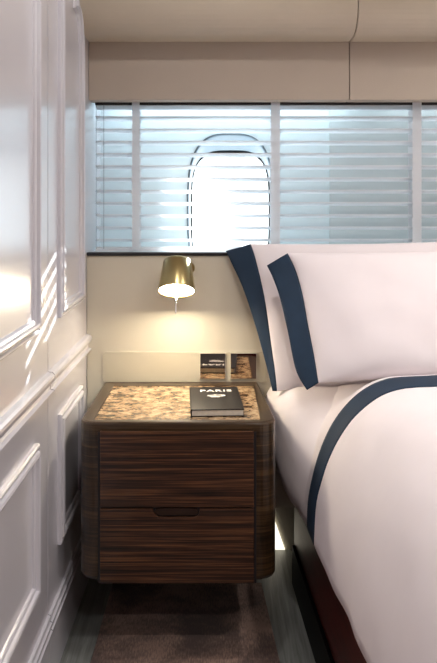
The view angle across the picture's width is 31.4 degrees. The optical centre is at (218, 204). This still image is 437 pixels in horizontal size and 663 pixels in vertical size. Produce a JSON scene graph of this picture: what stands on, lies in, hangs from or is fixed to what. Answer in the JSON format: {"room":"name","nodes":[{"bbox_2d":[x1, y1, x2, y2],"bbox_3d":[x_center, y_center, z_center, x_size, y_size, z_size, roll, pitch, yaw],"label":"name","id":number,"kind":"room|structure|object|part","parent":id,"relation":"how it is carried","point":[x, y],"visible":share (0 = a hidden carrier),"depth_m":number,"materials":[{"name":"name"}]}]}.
{"room":"private jet bedroom","nodes":[
{"label":"private jet bedroom","id":0,"kind":"room"},
{"bbox_2d":[48,0,100,612],"bbox_3d":[-0.469,0.110,1.200,0.079,2.340,4.200,0,0,0],"label":"wall","id":1,"kind":"structure","parent":0,"point":[73,233],"depth_m":2.29,"materials":[{"name":"white paint"}]},
{"bbox_2d":[0,0,54,662],"bbox_3d":[-0.466,0.110,1.546,0.074,2.332,0.986,0,0,0],"label":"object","id":2,"kind":"structure","parent":1,"relation":"in","point":[25,378],"depth_m":1.77,"materials":[{"name":"white paint"}]},
{"bbox_3d":[-0.440,0.772,1.522,0.017,0.376,0.765,0,0,0],"label":"panel moulding","id":3,"kind":"part","parent":2,"relation":"part of","materials":[{"name":"white paint"}]},
{"bbox_3d":[-0.440,-0.242,1.526,0.017,1.115,0.772,0,0,0],"label":"panel moulding","id":4,"kind":"part","parent":2,"relation":"part of","materials":[{"name":"white paint"}]},
{"bbox_3d":[-0.439,0.466,1.544,0.019,0.056,0.983,0,0,0],"label":"chair rail","id":5,"kind":"part","parent":2,"relation":"part of","materials":[{"name":"white paint"}]},
{"bbox_3d":[-0.442,1.175,1.546,0.013,0.198,0.986,0,0,0],"label":"skirting","id":6,"kind":"part","parent":2,"relation":"part of","materials":[{"name":"white paint"}]},
{"bbox_2d":[48,536,88,662],"bbox_3d":[-0.442,1.178,2.464,0.013,0.204,0.842,0,0,0],"label":"baseboard","id":7,"kind":"structure","parent":1,"relation":"attached to","point":[64,608],"depth_m":2.26,"materials":[{"name":"white paint"}]},
{"bbox_3d":[-0.439,0.466,2.342,0.019,0.056,0.592,0,0,0],"label":"chair rail","id":8,"kind":"part","parent":1,"relation":"part of","materials":[{"name":"white paint"}]},
{"bbox_3d":[-0.440,-0.318,2.350,0.017,1.265,0.370,0,0,0],"label":"panel moulding","id":9,"kind":"part","parent":1,"relation":"part of","materials":[{"name":"white paint"}]},
{"bbox_3d":[-0.440,0.765,2.342,0.017,0.363,0.355,0,0,0],"label":"panel moulding","id":10,"kind":"part","parent":1,"relation":"part of","materials":[{"name":"white paint"}]},
{"bbox_2d":[80,0,357,41],"bbox_3d":[0.002,-0.811,2.632,0.898,0.498,0.255,0,0,0],"label":"ceiling panel","id":11,"kind":"object","parent":1,"relation":"attached to","point":[104,20],"visible":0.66,"depth_m":2.53,"materials":[{"name":"fabric"}]},
{"bbox_2d":[60,550,314,662],"bbox_3d":[0.801,1.310,1.025,2.498,0.060,3.850,0,0,0],"label":"floor","id":12,"kind":"structure","parent":0,"point":[292,642],"depth_m":2.40,"materials":[{"name":"grey wood"}]},
{"bbox_2d":[90,583,279,662],"bbox_3d":[-0.029,1.276,1.210,0.657,0.008,2.820,0,0,0],"label":"rug","id":13,"kind":"object","parent":12,"relation":"on","point":[142,622],"visible":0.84,"depth_m":2.35,"materials":[{"name":"brown carpet"}]},
{"bbox_2d":[292,506,366,662],"bbox_3d":[1.084,1.113,1.593,1.672,0.335,2.085,0,0,0],"label":"bed","id":14,"kind":"object","parent":12,"relation":"on","point":[330,634],"visible":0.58,"depth_m":2.16,"materials":[{"name":"brown wood"}]},
{"bbox_2d":[265,386,337,509],"bbox_3d":[1.000,0.758,1.610,1.700,0.372,2.020,0,0,0],"label":"mattress","id":15,"kind":"object","parent":14,"relation":"on","point":[299,413],"visible":0.21,"depth_m":2.36,"materials":[{"name":"white fabric"}]},
{"bbox_2d":[226,242,436,390],"bbox_3d":[0.498,0.354,2.535,0.945,0.478,0.184,0,0,0],"label":"pillow","id":16,"kind":"object","parent":15,"relation":"on","point":[250,262],"visible":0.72,"depth_m":2.56,"materials":[{"name":"white fabric"}]},
{"bbox_2d":[278,374,436,662],"bbox_3d":[1.026,0.691,1.510,1.677,0.483,1.900,0,0,0],"label":"duvet","id":17,"kind":"object","parent":15,"relation":"on","point":[369,511],"visible":0.88,"depth_m":1.72,"materials":[{"name":"white fabric"}]},
{"bbox_2d":[267,252,436,389],"bbox_3d":[0.593,0.341,2.379,0.877,0.413,0.248,0,0,0],"label":"pillow","id":18,"kind":"object","parent":17,"relation":"on","point":[348,316],"visible":0.97,"depth_m":2.33,"materials":[{"name":"white fabric"}]},
{"bbox_2d":[87,256,293,507],"bbox_3d":[0.801,0.601,2.670,2.498,0.858,0.060,0,0,0],"label":"wall","id":19,"kind":"structure","parent":0,"point":[126,311],"depth_m":2.64,"materials":[{"name":"beige paint"}]},
{"bbox_2d":[87,252,227,255],"bbox_3d":[0.801,0.167,2.650,2.498,0.011,0.031,0,0,0],"label":"trim","id":20,"kind":"structure","parent":19,"relation":"attached to","point":[88,253],"depth_m":2.63,"materials":[{"name":"black metal"}]},
{"bbox_2d":[91,250,225,251],"bbox_3d":[0.801,0.182,2.808,2.498,0.036,0.285,0,0,0],"label":"trim","id":21,"kind":"structure","parent":19,"relation":"attached to","point":[94,250],"depth_m":2.74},
{"bbox_2d":[158,256,194,313],"bbox_3d":[-0.137,0.256,2.551,0.121,0.183,0.177,0,0,-2],"label":"wall lamp","id":22,"kind":"object","parent":19,"relation":"attached to","point":[176,281],"visible":1,"depth_m":2.51,"materials":[{"name":"gold metal"}]},
{"bbox_3d":[-0.136,0.311,2.498,0.005,0.082,0.005,0,-29,0],"label":"switch stem","id":23,"kind":"part","parent":22,"relation":"part of","materials":[{"name":"metal"}]},
{"bbox_2d":[160,284,192,295],"bbox_3d":[-0.136,0.273,2.519,0.109,0.004,0.109,0,-29,0],"label":"diffuser","id":24,"kind":"object","parent":22,"relation":"attached to","point":[182,290],"depth_m":2.52,"materials":[{"name":"white glass"}]},
{"bbox_2d":[81,382,274,582],"bbox_3d":[-0.114,0.824,2.389,0.547,0.445,0.499,0,0,0],"label":"nightstand","id":25,"kind":"object","parent":19,"relation":"attached to","point":[169,495],"visible":1,"depth_m":2.14,"materials":[{"name":"brown wood"}]},
{"bbox_3d":[-0.116,0.845,2.145,0.119,0.018,0.007,0,0,0],"label":"finger pull","id":26,"kind":"part","parent":25,"relation":"part of","materials":[{"name":"brown wood"}]},
{"bbox_3d":[-0.114,0.939,2.144,0.424,0.206,0.010,0,0,0],"label":"drawer","id":27,"kind":"part","parent":25,"relation":"part of","materials":[{"name":"brown wood"}]},
{"bbox_3d":[-0.114,0.728,2.144,0.424,0.209,0.010,0,0,0],"label":"drawer","id":28,"kind":"part","parent":25,"relation":"part of","materials":[{"name":"brown wood"}]},
{"bbox_3d":[-0.114,0.614,2.394,0.547,0.026,0.488,0,0,0],"label":"frame","id":29,"kind":"part","parent":25,"relation":"part of","materials":[{"name":"beige stone"}]},
{"bbox_2d":[189,387,243,416],"bbox_3d":[-0.010,0.592,2.347,0.153,0.021,0.272,0,0,-3],"label":"book","id":30,"kind":"object","parent":25,"relation":"on","point":[204,401],"visible":1,"depth_m":2.29,"materials":[{"name":"black paper"}]},
{"bbox_2d":[103,352,265,381],"bbox_3d":[-0.116,0.550,2.638,0.554,0.100,0.004,0,0,0],"label":"panel","id":31,"kind":"object","parent":19,"relation":"attached to","point":[117,366],"visible":0.66,"depth_m":2.64,"materials":[{"name":"beige paint"}]},
{"bbox_2d":[200,352,225,378],"bbox_3d":[-0.019,0.545,2.633,0.089,0.090,0.006,0,0,0],"label":"wall plate","id":32,"kind":"object","parent":31,"relation":"attached to","point":[212,364],"visible":1,"depth_m":2.63,"materials":[{"name":"mirror"}]},
{"bbox_2d":[230,352,256,378],"bbox_3d":[0.085,0.545,2.633,0.092,0.090,0.006,0,0,0],"label":"wall plate","id":33,"kind":"object","parent":31,"relation":"attached to","point":[243,365],"visible":1,"depth_m":2.63,"materials":[{"name":"mirror"}]},
{"bbox_2d":[101,110,436,246],"bbox_3d":[0.801,-0.120,2.959,2.498,0.880,0.042,0,0,0],"label":"wall","id":34,"kind":"structure","parent":0,"point":[105,234],"depth_m":2.95,"materials":[{"name":"white paint"}]},
{"bbox_2d":[187,133,269,246],"bbox_3d":[0.047,0.029,3.014,0.400,0.602,0.144,0,0,0],"label":"window","id":35,"kind":"structure","parent":34,"relation":"in","point":[223,136],"depth_m":3.01,"materials":[{"name":"metal"}]},
{"bbox_2d":[275,522,284,549],"bbox_3d":[0.215,1.195,2.881,0.062,0.163,0.008,0,0,0],"label":"floor light","id":36,"kind":"object","parent":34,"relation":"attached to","point":[279,545],"visible":0.36,"depth_m":2.88,"materials":[{"name":"white"}]},
{"bbox_2d":[275,508,294,549],"bbox_3d":[0.808,0.790,2.917,2.484,0.980,0.065,0,0,0],"label":"trim","id":37,"kind":"structure","parent":34,"relation":"attached to","point":[284,517],"depth_m":2.88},
{"bbox_3d":[2.080,0.110,1.200,0.060,2.340,4.200,0,0,0],"label":"wall","id":38,"kind":"structure","parent":0,"visible":0},
{"bbox_2d":[349,0,436,41],"bbox_3d":[1.252,-0.811,2.632,1.597,0.498,0.255,0,0,0],"label":"locker","id":39,"kind":"object","parent":38,"relation":"attached to","point":[377,20],"visible":0.87,"depth_m":2.53,"materials":[{"name":"fabric"}]},
{"bbox_3d":[0.801,-0.450,2.930,2.498,0.020,0.340,0,0,0],"label":"wall","id":40,"kind":"structure","parent":0,"visible":0},
{"bbox_2d":[89,42,348,102],"bbox_3d":[0.002,-0.481,2.720,0.898,0.238,0.080,0,0,0],"label":"wall panel","id":41,"kind":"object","parent":40,"relation":"attached to","point":[118,71],"depth_m":2.68,"materials":[{"name":"fabric"}]},
{"bbox_2d":[95,102,436,250],"bbox_3d":[0.657,-0.118,2.772,2.186,0.564,0.064,0,0,0],"label":"blind","id":42,"kind":"object","parent":40,"relation":"attached to","point":[414,118],"visible":0.9,"depth_m":2.78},
{"bbox_3d":[0.657,0.157,2.774,2.186,0.014,0.048,0,0,0],"label":"rail","id":43,"kind":"part","parent":42,"relation":"part of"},
{"bbox_3d":[0.657,-0.377,2.771,2.186,0.047,0.058,0,0,0],"label":"head rail","id":44,"kind":"part","parent":42,"relation":"part of","materials":[{"name":"metal"}]},
{"bbox_2d":[347,42,436,101],"bbox_3d":[1.252,-0.481,2.720,1.597,0.238,0.080,0,0,0],"label":"wall panel","id":45,"kind":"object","parent":40,"relation":"attached to","point":[378,71],"depth_m":2.68,"materials":[{"name":"fabric"}]}
]}

